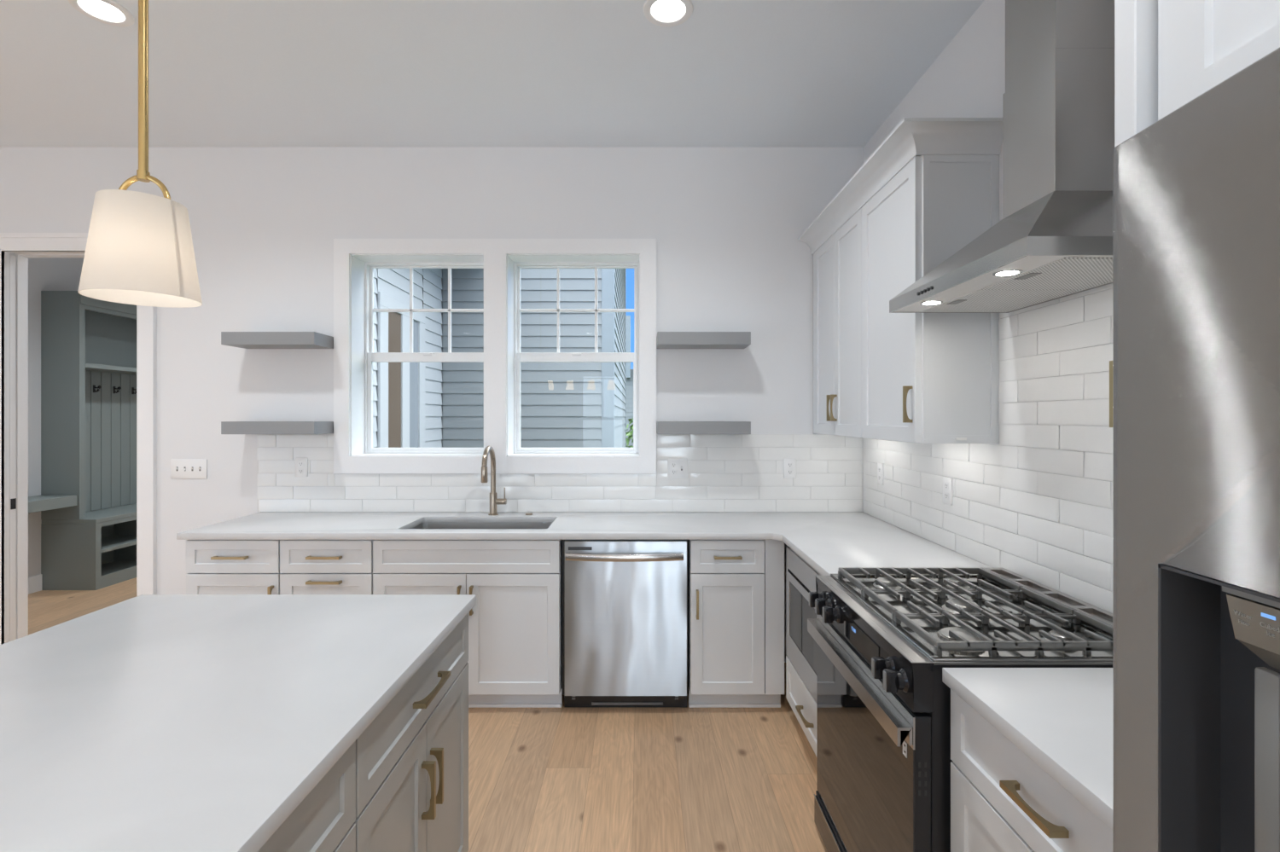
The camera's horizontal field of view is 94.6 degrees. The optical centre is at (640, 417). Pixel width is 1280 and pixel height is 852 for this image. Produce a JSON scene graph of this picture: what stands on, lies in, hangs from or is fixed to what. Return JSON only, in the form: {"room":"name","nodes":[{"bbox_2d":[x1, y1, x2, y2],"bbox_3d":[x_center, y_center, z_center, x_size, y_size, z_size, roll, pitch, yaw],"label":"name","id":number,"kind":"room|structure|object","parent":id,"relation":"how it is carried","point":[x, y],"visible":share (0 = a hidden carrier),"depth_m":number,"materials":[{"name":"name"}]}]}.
{"room":"kitchen","nodes":[
{"label":"kitchen","id":0,"kind":"room"},
{"bbox_2d":[28,257,83,577],"bbox_3d":[-5.200,-0.073,5.293,0.120,3.116,3.213,0,0,0],"label":"wall","id":1,"kind":"structure","parent":0,"point":[44,274],"depth_m":5.03,"materials":[{"name":"paint"}]},
{"bbox_2d":[28,574,42,594],"bbox_3d":[-5.132,1.415,4.372,0.016,0.140,1.371,0,0,0],"label":"baseboard","id":2,"kind":"structure","parent":1,"relation":"attached to","point":[35,583],"depth_m":5.00,"materials":[{"name":"paint"}]},
{"bbox_2d":[28,495,77,513],"bbox_3d":[-4.982,0.714,4.559,0.314,0.090,1.000,0,0,0],"label":"shelf","id":3,"kind":"object","parent":1,"relation":"attached to","point":[37,503],"visible":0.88,"depth_m":4.86,"materials":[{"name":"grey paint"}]},
{"bbox_2d":[372,268,442,448],"bbox_3d":[-2.408,-0.115,5.444,0.055,3.800,3.273,0,0,0],"label":"wall","id":4,"kind":"structure","parent":0,"point":[394,283],"depth_m":6.61,"materials":[{"name":"white wood"}]},
{"bbox_2d":[376,291,425,448],"bbox_3d":[-2.375,0.225,5.900,0.040,2.720,1.120,0,0,0],"label":"door","id":5,"kind":"structure","parent":4,"relation":"in","point":[401,386],"depth_m":5.84,"materials":[{"name":"white"}]},
{"bbox_2d":[409,320,418,448],"bbox_3d":[-2.388,0.260,6.160,0.015,2.550,0.280,0,0,0],"label":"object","id":6,"kind":"object","parent":5,"relation":"attached to","point":[413,366],"depth_m":6.20,"materials":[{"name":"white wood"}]},
{"bbox_2d":[28,577,827,851],"bbox_3d":[-2.078,1.535,0.600,7.445,0.100,12.800,0,0,0],"label":"floor","id":7,"kind":"structure","parent":0,"point":[563,779],"depth_m":2.43,"materials":[{"name":"brown wood"}]},
{"bbox_2d":[40,290,136,590],"bbox_3d":[-4.904,0.202,5.755,0.469,2.567,1.390,0,0,0],"label":"locker","id":8,"kind":"object","parent":7,"relation":"on","point":[89,345],"visible":0.58,"depth_m":5.09,"materials":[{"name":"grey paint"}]},
{"bbox_2d":[85,363,136,374],"bbox_3d":[-4.965,-0.449,5.755,0.312,0.038,1.289,0,0,0],"label":"cubby shelf","id":9,"kind":"object","parent":8,"relation":"attached to","point":[91,369],"depth_m":5.46,"materials":[{"name":"grey paint"}]},
{"bbox_2d":[101,535,136,552],"bbox_3d":[-4.900,1.165,5.427,0.454,0.030,0.634,0,0,0],"label":"shoe shelf","id":10,"kind":"object","parent":8,"relation":"attached to","point":[108,543],"depth_m":5.43,"materials":[{"name":"grey paint"}]},
{"bbox_2d":[186,540,281,594],"bbox_3d":[-2.039,1.046,3.234,0.466,0.878,0.642,0,0,0],"label":"base cabinet","id":11,"kind":"object","parent":7,"relation":"on","point":[212,567],"visible":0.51,"depth_m":2.94,"materials":[{"name":"white paint"}]},
{"bbox_2d":[257,740,355,851],"bbox_3d":[-0.894,1.046,0.768,0.752,0.878,0.747,0,0,0],"label":"base cabinet","id":12,"kind":"object","parent":7,"relation":"on","point":[323,822],"visible":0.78,"depth_m":1.04,"materials":[{"name":"grey paint"}]},
{"bbox_2d":[279,540,374,594],"bbox_3d":[-1.573,1.046,3.234,0.459,0.878,0.642,0,0,0],"label":"base cabinet","id":13,"kind":"object","parent":7,"relation":"on","point":[306,567],"visible":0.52,"depth_m":2.94,"materials":[{"name":"white paint"}]},
{"bbox_2d":[354,613,468,851],"bbox_3d":[-0.894,1.046,1.516,0.752,0.878,0.743,0,0,0],"label":"base cabinet","id":14,"kind":"object","parent":7,"relation":"on","point":[412,759],"visible":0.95,"depth_m":1.48,"materials":[{"name":"grey paint"}]},
{"bbox_2d":[372,540,562,708],"bbox_3d":[-0.871,1.046,3.234,0.932,0.878,0.642,0,0,0],"label":"base cabinet","id":15,"kind":"object","parent":7,"relation":"on","point":[515,619],"visible":0.52,"depth_m":2.95,"materials":[{"name":"white paint"}]},
{"bbox_2d":[176,512,990,575],"bbox_3d":[-0.476,0.590,2.854,3.640,0.032,1.424,0,0,0],"label":"countertop","id":16,"kind":"structure","parent":15,"relation":"on","point":[828,542],"depth_m":3.00,"materials":[{"name":"white stone"}]},
{"bbox_2d":[411,523,552,529],"bbox_3d":[-0.865,0.716,3.210,0.802,0.220,0.402,0,0,0],"label":"sink","id":17,"kind":"object","parent":16,"relation":"in","point":[423,526],"visible":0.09,"depth_m":3.40,"materials":[{"name":"metal"}]},
{"bbox_2d":[480,445,506,516],"bbox_3d":[-0.843,0.368,3.371,0.105,0.412,0.248,0,0,0],"label":"kitchen faucet","id":18,"kind":"object","parent":16,"relation":"on","point":[494,502],"visible":1,"depth_m":3.45,"materials":[{"name":"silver metal"}]},
{"bbox_2d":[562,540,687,707],"bbox_3d":[-0.079,1.047,3.202,0.631,0.868,0.646,0,0,0],"label":"dishwasher","id":19,"kind":"object","parent":7,"relation":"on","point":[625,602],"visible":1,"depth_m":2.94,"materials":[{"name":"silver metal"}]},
{"bbox_2d":[687,540,784,708],"bbox_3d":[0.481,1.046,3.234,0.469,0.878,0.642,0,0,0],"label":"base cabinet","id":20,"kind":"object","parent":7,"relation":"on","point":[736,588],"visible":0.99,"depth_m":2.95,"materials":[{"name":"white paint"}]},
{"bbox_2d":[785,656,816,756],"bbox_3d":[1.008,1.046,2.526,0.650,0.878,0.758,0,0,0],"label":"base cabinet","id":21,"kind":"object","parent":7,"relation":"on","point":[803,705],"visible":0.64,"depth_m":2.61,"materials":[{"name":"white paint"}]},
{"bbox_2d":[785,546,820,703],"bbox_3d":[0.941,0.901,2.526,0.468,0.528,0.752,0,0,0],"label":"microwave","id":22,"kind":"object","parent":21,"relation":"in","point":[800,577],"visible":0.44,"depth_m":2.64,"materials":[{"name":"silver metal"}]},
{"bbox_2d":[807,567,1112,851],"bbox_3d":[0.946,1.011,1.758,0.726,0.948,0.758,0,0,0],"label":"gas range","id":23,"kind":"object","parent":7,"relation":"on","point":[885,637],"visible":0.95,"depth_m":1.63,"materials":[{"name":"black metal"}]},
{"bbox_2d":[830,573,1112,665],"bbox_3d":[0.988,0.573,1.758,0.608,0.014,0.758,0,0,0],"label":"cooktop","id":24,"kind":"object","parent":23,"relation":"in","point":[933,656],"depth_m":1.63,"materials":[{"name":"silver metal"}]},
{"bbox_2d":[950,689,1112,851],"bbox_3d":[1.008,1.046,1.056,0.650,0.878,0.621,0,0,0],"label":"base cabinet","id":25,"kind":"object","parent":7,"relation":"on","point":[1002,801],"visible":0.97,"depth_m":1.17,"materials":[{"name":"white paint"}]},
{"bbox_2d":[942,668,1112,831],"bbox_3d":[1.017,0.590,1.049,0.654,0.032,0.608,0,0,0],"label":"countertop","id":26,"kind":"structure","parent":25,"relation":"on","point":[1061,718],"depth_m":1.14,"materials":[{"name":"white stone"}]},
{"bbox_2d":[1112,47,1279,851],"bbox_3d":[0.895,0.584,0.203,0.777,1.763,0.905,0,0,0],"label":"refrigerator","id":27,"kind":"object","parent":7,"relation":"on","point":[1196,190],"visible":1,"depth_m":0.57,"materials":[{"name":"grey metal"}]},
{"bbox_2d":[1233,610,1251,619],"bbox_3d":[0.524,0.172,0.514,0.001,0.004,0.015,-8,0,0],"label":"print","id":28,"kind":"object","parent":27,"relation":"on","point":[1236,612],"depth_m":0.52},
{"bbox_2d":[1238,619,1250,626],"bbox_3d":[0.525,0.179,0.514,0.001,0.003,0.010,-8,0,0],"label":"print","id":29,"kind":"object","parent":27,"relation":"on","point":[1241,621],"depth_m":0.52},
{"bbox_2d":[1259,622,1279,633],"bbox_3d":[0.525,0.175,0.493,0.001,0.004,0.015,-8,0,0],"label":"print","id":30,"kind":"object","parent":27,"relation":"on","point":[1273,629],"depth_m":0.49},
{"bbox_2d":[1114,0,1279,147],"bbox_3d":[0.961,0.248,0.227,0.766,2.473,1.022,0,0,0],"label":"upper cabinet","id":31,"kind":"object","parent":7,"relation":"on","point":[1168,54],"visible":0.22,"depth_m":0.67,"materials":[{"name":"white paint"}]},
{"bbox_3d":[-0.894,1.046,-0.084,0.752,0.878,0.952,0,0,0],"label":"cabinet","id":32,"kind":"object","parent":7,"relation":"on","visible":0},
{"bbox_2d":[0,594,476,851],"bbox_3d":[-1.074,0.590,0.655,1.082,0.032,2.510,0,0,0],"label":"countertop","id":33,"kind":"structure","parent":32,"relation":"on","point":[142,723],"depth_m":1.17,"materials":[{"name":"white stone"}]},
{"bbox_2d":[0,147,863,663],"bbox_3d":[-2.078,-0.073,3.684,7.445,3.116,0.235,0,0,0],"label":"wall","id":34,"kind":"structure","parent":0,"point":[726,224],"depth_m":3.57,"materials":[{"name":"paint"}]},
{"bbox_2d":[9,255,16,641],"bbox_3d":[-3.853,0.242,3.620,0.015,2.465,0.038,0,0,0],"label":"door","id":35,"kind":"structure","parent":34,"relation":"in","point":[12,258],"depth_m":3.62,"materials":[{"name":"paint"}]},
{"bbox_2d":[1,250,85,644],"bbox_3d":[-3.438,0.233,3.627,0.855,2.505,0.153,0,0,0],"label":"trim","id":36,"kind":"structure","parent":34,"relation":"attached to","point":[21,257],"depth_m":3.65,"materials":[{"name":"paint"}]},
{"bbox_2d":[0,232,156,645],"bbox_3d":[-3.438,0.190,3.554,1.025,2.590,0.026,0,0,0],"label":"trim","id":37,"kind":"structure","parent":34,"relation":"attached to","point":[146,316],"depth_m":3.55,"materials":[{"name":"paint"}]},
{"bbox_2d":[170,459,207,478],"bbox_3d":[-2.716,0.313,3.558,0.215,0.108,0.017,0,0,0],"label":"light switch","id":38,"kind":"object","parent":34,"relation":"attached to","point":[179,468],"visible":1,"depth_m":3.55,"materials":[{"name":"white plastic"}]},
{"bbox_2d":[221,331,333,349],"bbox_3d":[-2.113,-0.447,3.455,0.528,0.072,0.223,0,0,0],"label":"floating shelf","id":39,"kind":"object","parent":34,"relation":"attached to","point":[241,340],"visible":1,"depth_m":3.34,"materials":[{"name":"grey paint"}]},
{"bbox_2d":[221,421,333,434],"bbox_3d":[-2.113,0.061,3.455,0.528,0.072,0.223,0,0,0],"label":"floating shelf","id":40,"kind":"object","parent":34,"relation":"attached to","point":[227,427],"visible":1,"depth_m":3.34,"materials":[{"name":"grey paint"}]},
{"bbox_2d":[350,254,483,456],"bbox_3d":[-1.348,-0.374,3.683,0.810,1.222,0.237,0,0,0],"label":"window","id":41,"kind":"structure","parent":34,"relation":"in","point":[363,356],"depth_m":3.73,"materials":[{"name":"plastic"}]},
{"bbox_2d":[333,238,656,473],"bbox_3d":[-0.876,-0.366,3.557,1.938,1.412,0.020,0,0,0],"label":"trim","id":42,"kind":"structure","parent":34,"relation":"attached to","point":[495,252],"depth_m":3.55,"materials":[{"name":"paint"}]},
{"bbox_2d":[256,434,863,511],"bbox_3d":[-0.484,0.339,3.562,3.659,0.470,0.008,0,0,0],"label":"backsplash","id":43,"kind":"structure","parent":34,"relation":"attached to","point":[727,473],"depth_m":3.56,"materials":[{"name":"white tile"}]},
{"bbox_2d":[295,458,308,477],"bbox_3d":[-2.046,0.303,3.558,0.074,0.116,0.012,0,0,0],"label":"wall outlet","id":44,"kind":"object","parent":43,"relation":"attached to","point":[300,463],"visible":1,"depth_m":3.55,"materials":[{"name":"white plastic"}]},
{"bbox_2d":[297,469,303,473],"bbox_3d":[-2.046,0.325,3.553,0.032,0.028,0.002,0,0,0],"label":"receptacle","id":45,"kind":"object","parent":44,"relation":"attached to","point":[299,471],"depth_m":3.55,"materials":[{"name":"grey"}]},
{"bbox_2d":[297,461,303,465],"bbox_3d":[-2.046,0.281,3.553,0.032,0.028,0.002,0,0,0],"label":"receptacle","id":46,"kind":"object","parent":44,"relation":"attached to","point":[299,463],"depth_m":3.55,"materials":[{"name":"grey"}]},
{"bbox_2d":[667,459,687,477],"bbox_3d":[0.222,0.309,3.553,0.120,0.116,0.021,0,0,0],"label":"wall outlet","id":47,"kind":"object","parent":43,"relation":"attached to","point":[676,468],"visible":1,"depth_m":3.55,"materials":[{"name":"white plastic"}]},
{"bbox_2d":[670,470,676,474],"bbox_3d":[0.198,0.331,3.553,0.032,0.028,0.002,0,0,0],"label":"receptacle","id":48,"kind":"object","parent":47,"relation":"attached to","point":[672,472],"depth_m":3.55,"materials":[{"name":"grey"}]},
{"bbox_2d":[670,462,676,467],"bbox_3d":[0.198,0.287,3.553,0.032,0.028,0.002,0,0,0],"label":"receptacle","id":49,"kind":"object","parent":47,"relation":"attached to","point":[672,464],"depth_m":3.55,"materials":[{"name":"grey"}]},
{"bbox_2d":[783,459,796,477],"bbox_3d":[0.897,0.309,3.558,0.074,0.116,0.012,0,0,0],"label":"wall outlet","id":50,"kind":"object","parent":43,"relation":"attached to","point":[789,465],"visible":1,"depth_m":3.55,"materials":[{"name":"white plastic"}]},
{"bbox_2d":[787,470,792,474],"bbox_3d":[0.897,0.331,3.553,0.032,0.028,0.002,0,0,0],"label":"receptacle","id":51,"kind":"object","parent":50,"relation":"attached to","point":[789,472],"depth_m":3.55,"materials":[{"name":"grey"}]},
{"bbox_2d":[787,462,792,467],"bbox_3d":[0.897,0.287,3.553,0.032,0.028,0.002,0,0,0],"label":"receptacle","id":52,"kind":"object","parent":50,"relation":"attached to","point":[789,464],"depth_m":3.55,"materials":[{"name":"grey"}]},
{"bbox_2d":[506,254,639,456],"bbox_3d":[-0.407,-0.374,3.683,0.804,1.222,0.237,0,0,0],"label":"window","id":53,"kind":"structure","parent":34,"relation":"in","point":[514,262],"depth_m":3.74,"materials":[{"name":"plastic"}]},
{"bbox_2d":[656,331,750,349],"bbox_3d":[0.359,-0.447,3.455,0.528,0.072,0.223,0,0,0],"label":"floating shelf","id":54,"kind":"object","parent":34,"relation":"attached to","point":[664,340],"visible":1,"depth_m":3.34,"materials":[{"name":"grey paint"}]},
{"bbox_2d":[656,421,750,434],"bbox_3d":[0.359,0.061,3.455,0.528,0.072,0.223,0,0,0],"label":"floating shelf","id":55,"kind":"object","parent":34,"relation":"attached to","point":[662,427],"visible":1,"depth_m":3.34,"materials":[{"name":"grey paint"}]},
{"bbox_2d":[0,0,984,147],"bbox_3d":[-2.078,-1.691,0.600,7.445,0.120,12.800,0,0,0],"label":"ceiling","id":56,"kind":"structure","parent":0,"point":[223,73],"depth_m":2.79,"materials":[{"name":"paint"}]},
{"bbox_2d":[68,0,134,27],"bbox_3d":[-2.154,-1.627,2.360,0.202,0.008,0.202,0,0,0],"label":"recessed light","id":57,"kind":"object","parent":56,"relation":"in","point":[108,12],"visible":1,"depth_m":2.37,"materials":[{"name":"white plastic"}]},
{"bbox_2d":[78,0,124,21],"bbox_3d":[-2.154,-1.629,2.360,0.135,0.003,0.135,0,0,-14],"label":"diffuser","id":58,"kind":"object","parent":57,"relation":"attached to","point":[99,10],"depth_m":2.36,"materials":[{"name":"white plastic"}]},
{"bbox_2d":[77,0,202,308],"bbox_3d":[-1.070,-0.942,1.270,0.204,1.376,0.204,0,0,0],"label":"pendant lamp","id":59,"kind":"object","parent":56,"relation":"hanging from","point":[139,250],"visible":1,"depth_m":1.22,"materials":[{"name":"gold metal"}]},
{"bbox_2d":[642,0,693,27],"bbox_3d":[0.109,-1.627,2.360,0.202,0.008,0.202,0,0,0],"label":"recessed light","id":60,"kind":"object","parent":56,"relation":"in","point":[662,13],"visible":1,"depth_m":2.37,"materials":[{"name":"white plastic"}]},
{"bbox_2d":[651,0,685,21],"bbox_3d":[0.109,-1.629,2.360,0.135,0.003,0.135,0,0,-14],"label":"diffuser","id":61,"kind":"object","parent":60,"relation":"attached to","point":[661,10],"depth_m":2.36,"materials":[{"name":"white plastic"}]},
{"bbox_2d":[863,0,1005,445],"bbox_3d":[1.495,-0.073,-1.117,0.300,3.116,9.367,0,0,0],"label":"wall","id":62,"kind":"structure","parent":0,"point":[967,79],"depth_m":2.43,"materials":[{"name":"paint"}]},
{"bbox_2d":[813,207,864,438],"bbox_3d":[1.174,-0.445,3.164,0.340,1.087,0.786,0,0,0],"label":"upper cabinet","id":63,"kind":"object","parent":62,"relation":"attached to","point":[837,263],"visible":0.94,"depth_m":3.10,"materials":[{"name":"white paint"}]},
{"bbox_2d":[797,117,1002,254],"bbox_3d":[1.146,-1.031,2.846,0.396,0.094,1.439,0,0,0],"label":"crown molding","id":64,"kind":"structure","parent":63,"relation":"attached to","point":[912,137],"depth_m":2.25,"materials":[{"name":"white paint"}]},
{"bbox_2d":[861,155,999,443],"bbox_3d":[1.174,-0.445,2.492,0.340,1.087,0.554,0,0,0],"label":"upper cabinet","id":65,"kind":"object","parent":62,"relation":"attached to","point":[928,378],"visible":0.94,"depth_m":2.22,"materials":[{"name":"white paint"}]},
{"bbox_2d":[955,437,966,440],"bbox_3d":[1.200,0.083,2.420,0.040,0.012,0.420,0,0,0],"label":"light","id":66,"kind":"object","parent":65,"relation":"attached to","point":[957,439],"visible":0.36,"depth_m":2.21,"materials":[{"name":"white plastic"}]},
{"bbox_2d":[862,283,1112,613],"bbox_3d":[1.340,0.054,2.154,0.008,1.039,2.827,0,0,0],"label":"backsplash","id":67,"kind":"structure","parent":62,"relation":"attached to","point":[1036,505],"depth_m":1.99,"materials":[{"name":"white tile"}]},
{"bbox_2d":[877,462,884,484],"bbox_3d":[1.335,0.315,3.290,0.012,0.116,0.074,0,0,0],"label":"wall outlet","id":68,"kind":"object","parent":67,"relation":"attached to","point":[880,466],"visible":1,"depth_m":3.28,"materials":[{"name":"white plastic"}]},
{"bbox_2d":[942,477,953,505],"bbox_3d":[1.335,0.321,2.571,0.012,0.116,0.074,0,0,0],"label":"wall outlet","id":69,"kind":"object","parent":67,"relation":"attached to","point":[947,482],"visible":1,"depth_m":2.56,"materials":[{"name":"white plastic"}]},
{"bbox_2d":[944,492,948,500],"bbox_3d":[1.331,0.343,2.571,0.002,0.028,0.032,0,0,0],"label":"receptacle","id":70,"kind":"object","parent":69,"relation":"attached to","point":[946,494],"depth_m":2.57,"materials":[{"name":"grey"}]},
{"bbox_2d":[944,482,948,489],"bbox_3d":[1.331,0.299,2.571,0.002,0.028,0.032,0,0,0],"label":"receptacle","id":71,"kind":"object","parent":69,"relation":"attached to","point":[946,484],"depth_m":2.57,"materials":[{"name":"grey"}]},
{"bbox_2d":[889,0,1114,313],"bbox_3d":[1.118,-1.004,1.764,0.436,1.254,0.767,0,0,0],"label":"range hood","id":72,"kind":"object","parent":62,"relation":"attached to","point":[1053,239],"visible":0.98,"depth_m":1.65,"materials":[{"name":"metal"}]},
{"bbox_2d":[919,300,942,305],"bbox_3d":[0.966,-0.380,1.962,0.068,0.002,0.068,0,0,0],"label":"lamp","id":73,"kind":"object","parent":72,"relation":"on","point":[922,302],"depth_m":1.96,"materials":[{"name":"silver metal"}]},
{"bbox_2d":[992,269,1023,276],"bbox_3d":[0.966,-0.380,1.556,0.068,0.002,0.068,0,0,0],"label":"lamp","id":74,"kind":"object","parent":72,"relation":"on","point":[997,272],"depth_m":1.55,"materials":[{"name":"silver metal"}]},
{"bbox_2d":[1109,360,1112,427],"bbox_3d":[1.174,-0.445,1.018,0.340,1.087,0.545,0,0,0],"label":"upper cabinet","id":75,"kind":"object","parent":62,"relation":"attached to","point":[1110,362],"visible":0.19,"depth_m":1.26,"materials":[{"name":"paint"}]},
{"label":"outside","id":76,"kind":"structure","parent":0,"visible":0},
{"bbox_3d":[0.000,1.835,31.933,60.000,0.100,56.133,0,0,0],"label":"lawn","id":77,"kind":"structure","parent":76,"visible":0},
{"bbox_2d":[442,268,626,448],"bbox_3d":[-1.352,-0.765,9.851,2.066,5.100,5.538,0,0,0],"label":"house wing","id":78,"kind":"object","parent":77,"relation":"on","point":[563,404],"visible":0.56,"depth_m":7.09,"materials":[{"name":"blue-grey siding"},{"name":"white trim"}]},
{"bbox_2d":[626,315,633,448],"bbox_3d":[2.300,-1.465,28.000,6.600,6.500,5.000,0,0,0],"label":"house","id":79,"kind":"structure","parent":77,"relation":"on","point":[629,372],"depth_m":25.98,"materials":[{"name":"white"}]},
{"bbox_2d":[626,418,633,448],"bbox_3d":[-0.132,0.887,13.626,0.789,1.796,0.793,0,0,41],"label":"bush","id":80,"kind":"object","parent":77,"relation":"on","point":[629,433],"visible":0.1,"depth_m":13.55,"materials":[{"name":"green plant"}]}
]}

